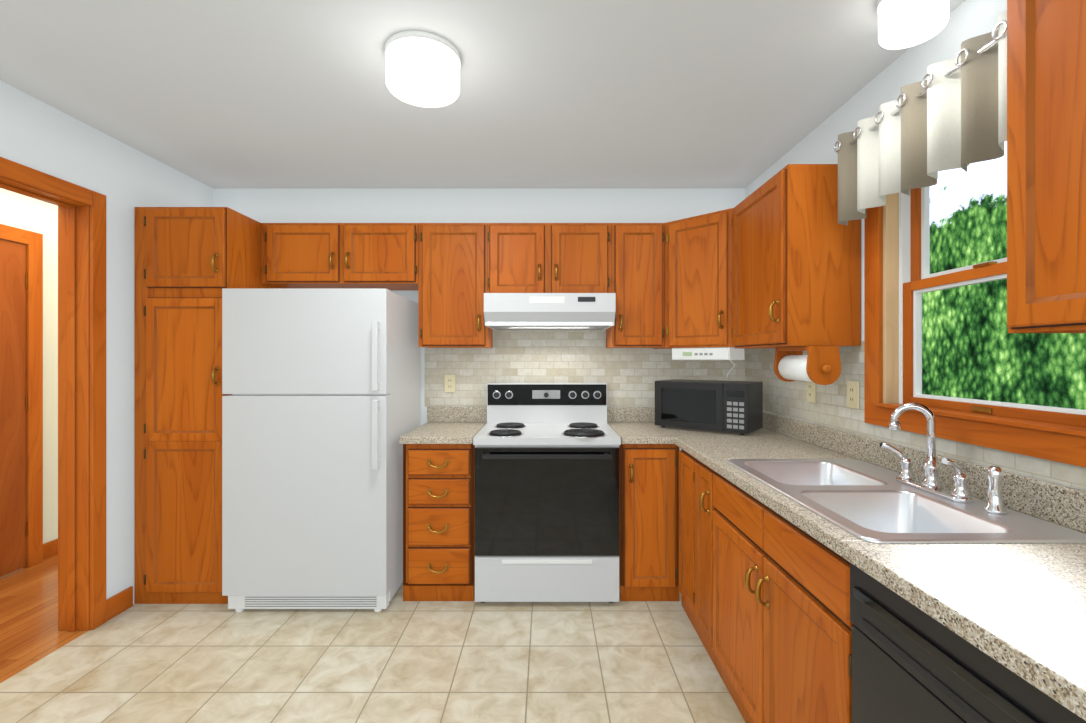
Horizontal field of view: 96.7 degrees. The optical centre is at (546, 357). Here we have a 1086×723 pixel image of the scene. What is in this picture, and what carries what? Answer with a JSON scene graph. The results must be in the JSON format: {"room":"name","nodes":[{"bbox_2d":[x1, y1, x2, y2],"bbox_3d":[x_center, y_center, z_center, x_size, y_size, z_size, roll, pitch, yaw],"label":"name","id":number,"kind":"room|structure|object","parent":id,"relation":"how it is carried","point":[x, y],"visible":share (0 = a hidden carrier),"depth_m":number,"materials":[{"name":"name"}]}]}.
{"room":"kitchen","nodes":[
{"label":"kitchen","id":0,"kind":"room"},
{"bbox_2d":[0,188,57,543],"bbox_3d":[-3.380,0.098,2.500,0.100,2.470,4.400,0,0,0],"label":"wall","id":1,"kind":"structure","parent":0,"point":[20,211],"depth_m":3.19,"materials":[{"name":"paint"}]},
{"bbox_2d":[0,224,42,576],"bbox_3d":[-3.278,0.263,2.660,0.096,2.140,0.980,0,0,0],"label":"hall door","id":2,"kind":"structure","parent":1,"relation":"in","point":[21,398],"depth_m":3.03,"materials":[{"name":"brown wood"}]},
{"bbox_2d":[43,539,57,559],"bbox_3d":[-3.323,1.280,3.883,0.014,0.105,1.435,0,0,0],"label":"baseboard","id":3,"kind":"structure","parent":1,"relation":"attached to","point":[50,549],"depth_m":3.22,"materials":[{"name":"brown wood"}]},
{"bbox_2d":[0,81,212,603],"bbox_3d":[-2.308,0.098,1.000,0.136,2.470,7.200,0,0,0],"label":"wall","id":4,"kind":"structure","parent":0,"point":[43,137],"depth_m":2.51,"materials":[{"name":"paint"}]},
{"bbox_2d":[0,157,105,631],"bbox_3d":[-2.308,0.257,1.929,0.172,2.153,1.019,0,0,0],"label":"door frame","id":5,"kind":"structure","parent":4,"relation":"attached to","point":[81,408],"depth_m":2.36,"materials":[{"name":"brown wood"}]},
{"bbox_2d":[106,586,132,621],"bbox_3d":[-0.455,1.280,-0.002,3.570,0.105,5.197,0,0,0],"label":"baseboard","id":6,"kind":"structure","parent":4,"relation":"attached to","point":[119,603],"depth_m":2.52,"materials":[{"name":"brown wood"}]},
{"bbox_2d":[0,555,745,722],"bbox_3d":[-0.982,1.358,1.050,4.896,0.050,7.300,0,0,0],"label":"floor","id":7,"kind":"structure","parent":0,"point":[398,659],"depth_m":2.10,"materials":[{"name":"tile"}]},
{"bbox_2d":[134,207,280,603],"bbox_3d":[-1.986,0.257,2.898,0.502,2.152,0.678,0,0,0],"label":"pantry cabinet","id":8,"kind":"object","parent":7,"relation":"on","point":[190,263],"visible":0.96,"depth_m":2.61,"materials":[{"name":"brown wood"}]},
{"bbox_2d":[222,289,420,611],"bbox_3d":[-1.257,0.486,2.828,0.850,1.693,0.745,0,0,0],"label":"refrigerator","id":9,"kind":"object","parent":7,"relation":"on","point":[321,409],"visible":0.92,"depth_m":2.50,"materials":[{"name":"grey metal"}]},
{"bbox_2d":[403,444,474,600],"bbox_3d":[-0.596,0.899,2.921,0.386,0.868,0.633,0,0,0],"label":"base cabinet","id":10,"kind":"object","parent":7,"relation":"on","point":[438,522],"visible":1,"depth_m":2.63,"materials":[{"name":"brown wood"}]},
{"bbox_2d":[399,407,486,443],"bbox_3d":[-0.601,0.396,2.922,0.398,0.138,0.629,0,0,0],"label":"countertop","id":11,"kind":"structure","parent":10,"relation":"on","point":[444,425],"depth_m":2.97,"materials":[{"name":"stone"}]},
{"bbox_2d":[473,383,620,602],"bbox_3d":[0.000,0.749,2.875,0.788,1.168,0.690,0,0,0],"label":"stove","id":12,"kind":"object","parent":7,"relation":"on","point":[546,492],"visible":1,"depth_m":2.58,"materials":[{"name":"grey"}]},
{"bbox_2d":[619,444,678,600],"bbox_3d":[0.564,0.899,2.912,0.323,0.868,0.650,0,0,0],"label":"base cabinet","id":13,"kind":"object","parent":7,"relation":"on","point":[648,522],"visible":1,"depth_m":2.64,"materials":[{"name":"brown wood"}]},
{"bbox_2d":[607,407,666,443],"bbox_3d":[0.536,0.396,2.920,0.268,0.138,0.633,0,0,0],"label":"countertop","id":14,"kind":"structure","parent":13,"relation":"on","point":[634,425],"depth_m":3.06,"materials":[{"name":"stone"}]},
{"bbox_2d":[679,449,690,620],"bbox_3d":[1.017,0.899,2.463,0.620,0.868,0.287,0,0,0],"label":"base cabinet","id":15,"kind":"object","parent":7,"relation":"on","point":[684,457],"depth_m":2.49,"materials":[{"name":"brown wood"}]},
{"bbox_2d":[691,455,706,650],"bbox_3d":[1.017,0.899,2.196,0.620,0.868,0.248,0,0,0],"label":"base cabinet","id":16,"kind":"object","parent":7,"relation":"on","point":[698,469],"depth_m":2.26,"materials":[{"name":"brown wood"}]},
{"bbox_2d":[707,466,852,722],"bbox_3d":[1.017,0.899,1.600,0.620,0.868,0.943,0,0,0],"label":"base cabinet","id":17,"kind":"object","parent":7,"relation":"on","point":[764,590],"depth_m":1.52,"materials":[{"name":"brown wood"}]},
{"bbox_2d":[667,412,1085,720],"bbox_3d":[0.998,0.396,1.653,0.657,0.138,3.167,0,0,0],"label":"countertop","id":18,"kind":"structure","parent":17,"relation":"on","point":[1018,609],"depth_m":1.02,"materials":[{"name":"stone"}]},
{"bbox_2d":[655,379,762,434],"bbox_3d":[0.969,0.283,2.914,0.550,0.285,0.307,0,0,38],"label":"microwave","id":19,"kind":"object","parent":18,"relation":"on","point":[727,406],"visible":1,"depth_m":2.77,"materials":[{"name":"black plastic"}]},
{"bbox_2d":[727,459,1085,542],"bbox_3d":[1.012,0.514,1.560,0.548,0.190,0.895,0,0,0],"label":"sink","id":20,"kind":"object","parent":18,"relation":"in","point":[863,500],"visible":0.5,"depth_m":1.52,"materials":[{"name":"silver metal"}]},
{"bbox_2d":[880,403,1006,513],"bbox_3d":[1.180,0.280,1.478,0.129,0.274,0.374,0,0,0],"label":"faucet","id":21,"kind":"object","parent":18,"relation":"on","point":[930,482],"visible":1,"depth_m":1.51,"materials":[{"name":"silver metal"}]},
{"bbox_2d":[850,563,1085,722],"bbox_3d":[1.001,0.900,0.827,0.612,0.865,0.598,0,0,0],"label":"dishwasher","id":22,"kind":"object","parent":7,"relation":"on","point":[911,663],"visible":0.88,"depth_m":0.91,"materials":[{"name":"black plastic"}]},
{"bbox_2d":[213,189,744,450],"bbox_3d":[-0.387,0.098,3.290,3.706,2.470,0.100,0,0,0],"label":"wall","id":23,"kind":"structure","parent":0,"point":[464,205],"depth_m":3.24,"materials":[{"name":"paint"}]},
{"bbox_2d":[261,223,417,290],"bbox_3d":[-1.258,-0.635,3.053,0.950,0.367,0.368,0,0,0],"label":"upper cabinet","id":24,"kind":"object","parent":23,"relation":"attached to","point":[339,255],"visible":1,"depth_m":2.92,"materials":[{"name":"brown wood"}]},
{"bbox_2d":[418,223,492,347],"bbox_3d":[-0.572,-0.443,3.053,0.416,0.752,0.368,0,0,0],"label":"upper cabinet","id":25,"kind":"object","parent":23,"relation":"attached to","point":[452,273],"visible":1,"depth_m":2.92,"materials":[{"name":"brown wood"}]},
{"bbox_2d":[487,223,611,292],"bbox_3d":[0.015,-0.596,3.053,0.753,0.445,0.368,0,0,0],"label":"upper cabinet","id":26,"kind":"object","parent":23,"relation":"attached to","point":[549,257],"visible":0.92,"depth_m":2.92,"materials":[{"name":"brown wood"}]},
{"bbox_2d":[484,293,615,329],"bbox_3d":[0.015,-0.276,2.988,0.749,0.186,0.498,0,0,0],"label":"range hood","id":27,"kind":"object","parent":26,"relation":"attached to","point":[549,311],"visible":1,"depth_m":2.74,"materials":[{"name":"grey metal"}]},
{"bbox_2d":[425,330,744,406],"bbox_3d":[0.245,0.067,3.239,2.130,0.518,0.003,0,0,0],"label":"tile backsplash","id":28,"kind":"structure","parent":23,"relation":"attached to","point":[629,376],"depth_m":3.24,"materials":[{"name":"beige tile"}]},
{"bbox_2d":[444,375,454,391],"bbox_3d":[-0.649,0.170,3.229,0.072,0.116,0.009,0,0,0],"label":"electrical outlet","id":29,"kind":"object","parent":28,"relation":"attached to","point":[449,383],"visible":1,"depth_m":3.23,"materials":[{"name":"beige plastic"}]},
{"bbox_2d":[606,223,663,347],"bbox_3d":[0.552,-0.443,3.053,0.317,0.752,0.368,0,0,0],"label":"upper cabinet","id":30,"kind":"object","parent":23,"relation":"attached to","point":[638,269],"visible":1,"depth_m":2.92,"materials":[{"name":"brown wood"}]},
{"bbox_2d":[653,208,753,348],"bbox_3d":[1.020,-0.440,2.934,0.614,0.758,0.605,0,0,0],"label":"upper cabinet","id":31,"kind":"object","parent":23,"relation":"attached to","point":[698,281],"visible":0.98,"depth_m":2.77,"materials":[{"name":"brown wood"}]},
{"bbox_2d":[672,347,743,376],"bbox_3d":[0.958,0.029,2.867,0.355,0.176,0.242,0,0,44],"label":"under-cabinet radio","id":32,"kind":"object","parent":31,"relation":"attached to","point":[725,353],"visible":0.98,"depth_m":2.76,"materials":[{"name":"white plastic"}]},
{"bbox_2d":[0,0,964,188],"bbox_3d":[-0.982,-1.187,1.000,4.896,0.100,7.400,0,0,0],"label":"ceiling","id":33,"kind":"structure","parent":0,"point":[553,94],"depth_m":2.01,"materials":[{"name":"paint"}]},
{"bbox_2d":[385,30,460,107],"bbox_3d":[-0.464,-1.069,1.814,0.276,0.134,0.276,0,0,0],"label":"ceiling light","id":34,"kind":"object","parent":33,"relation":"attached to","point":[422,68],"visible":1,"depth_m":1.73,"materials":[{"name":"white glass"}]},
{"bbox_2d":[877,0,948,49],"bbox_3d":[1.135,-1.071,1.500,0.183,0.132,0.183,0,0,0],"label":"ceiling light","id":35,"kind":"object","parent":33,"relation":"attached to","point":[902,24],"visible":1,"depth_m":1.47,"materials":[{"name":"white glass"}]},
{"bbox_2d":[745,0,1085,490],"bbox_3d":[1.398,0.098,0.320,0.136,2.470,5.840,0,0,0],"label":"wall","id":36,"kind":"structure","parent":0,"point":[968,19],"depth_m":1.88,"materials":[{"name":"paint"}]},
{"bbox_2d":[732,164,860,347],"bbox_3d":[1.143,-0.435,2.334,0.368,0.767,0.588,0,0,0],"label":"upper cabinet","id":37,"kind":"object","parent":36,"relation":"attached to","point":[796,263],"visible":1,"depth_m":2.04,"materials":[{"name":"brown wood"}]},
{"bbox_2d":[774,346,840,384],"bbox_3d":[1.154,0.032,2.151,0.136,0.163,0.338,0,0,0],"label":"paper towel holder","id":38,"kind":"object","parent":37,"relation":"attached to","point":[820,365],"visible":1,"depth_m":2.01,"materials":[{"name":"brown wood"}]},
{"bbox_2d":[745,341,1085,489],"bbox_3d":[1.329,0.127,1.745,0.002,0.397,2.990,0,0,0],"label":"tile backsplash","id":39,"kind":"structure","parent":36,"relation":"attached to","point":[830,409],"depth_m":2.10,"materials":[{"name":"beige tile"}]},
{"bbox_2d":[806,381,814,402],"bbox_3d":[1.319,0.163,2.417,0.009,0.116,0.072,0,0,0],"label":"electrical outlet","id":40,"kind":"object","parent":39,"relation":"attached to","point":[810,391],"visible":0.94,"depth_m":2.42,"materials":[{"name":"beige plastic"}]},
{"bbox_2d":[847,381,858,408],"bbox_3d":[1.319,0.158,2.085,0.009,0.116,0.072,0,0,0],"label":"electrical outlet","id":41,"kind":"object","parent":39,"relation":"attached to","point":[852,394],"visible":1,"depth_m":2.08,"materials":[{"name":"beige plastic"}]},
{"bbox_2d":[864,186,1085,467],"bbox_3d":[1.383,-0.296,1.536,0.166,1.126,0.921,0,0,0],"label":"window","id":42,"kind":"structure","parent":36,"relation":"in","point":[899,279],"depth_m":1.84,"materials":[{"name":"brown wood"}]},
{"bbox_2d":[834,10,1006,224],"bbox_3d":[1.236,-0.720,1.518,0.149,0.350,0.955,0,0,0],"label":"valance curtain","id":43,"kind":"object","parent":42,"relation":"hanging from","point":[949,114],"visible":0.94,"depth_m":1.47,"materials":[{"name":"beige fabric"}]},
{"bbox_2d":[1007,0,1085,332],"bbox_3d":[1.143,-0.437,0.668,0.368,0.764,0.800,0,0,0],"label":"upper cabinet","id":44,"kind":"object","parent":36,"relation":"attached to","point":[1046,166],"visible":1,"depth_m":0.97,"materials":[{"name":"brown wood"}]},
{"label":"outside","id":45,"kind":"structure","parent":0,"visible":0},
{"bbox_2d":[922,141,1085,409],"bbox_3d":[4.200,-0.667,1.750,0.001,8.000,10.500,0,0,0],"label":"trees","id":46,"kind":"object","parent":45,"point":[972,348],"depth_m":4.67,"materials":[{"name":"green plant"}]}
]}

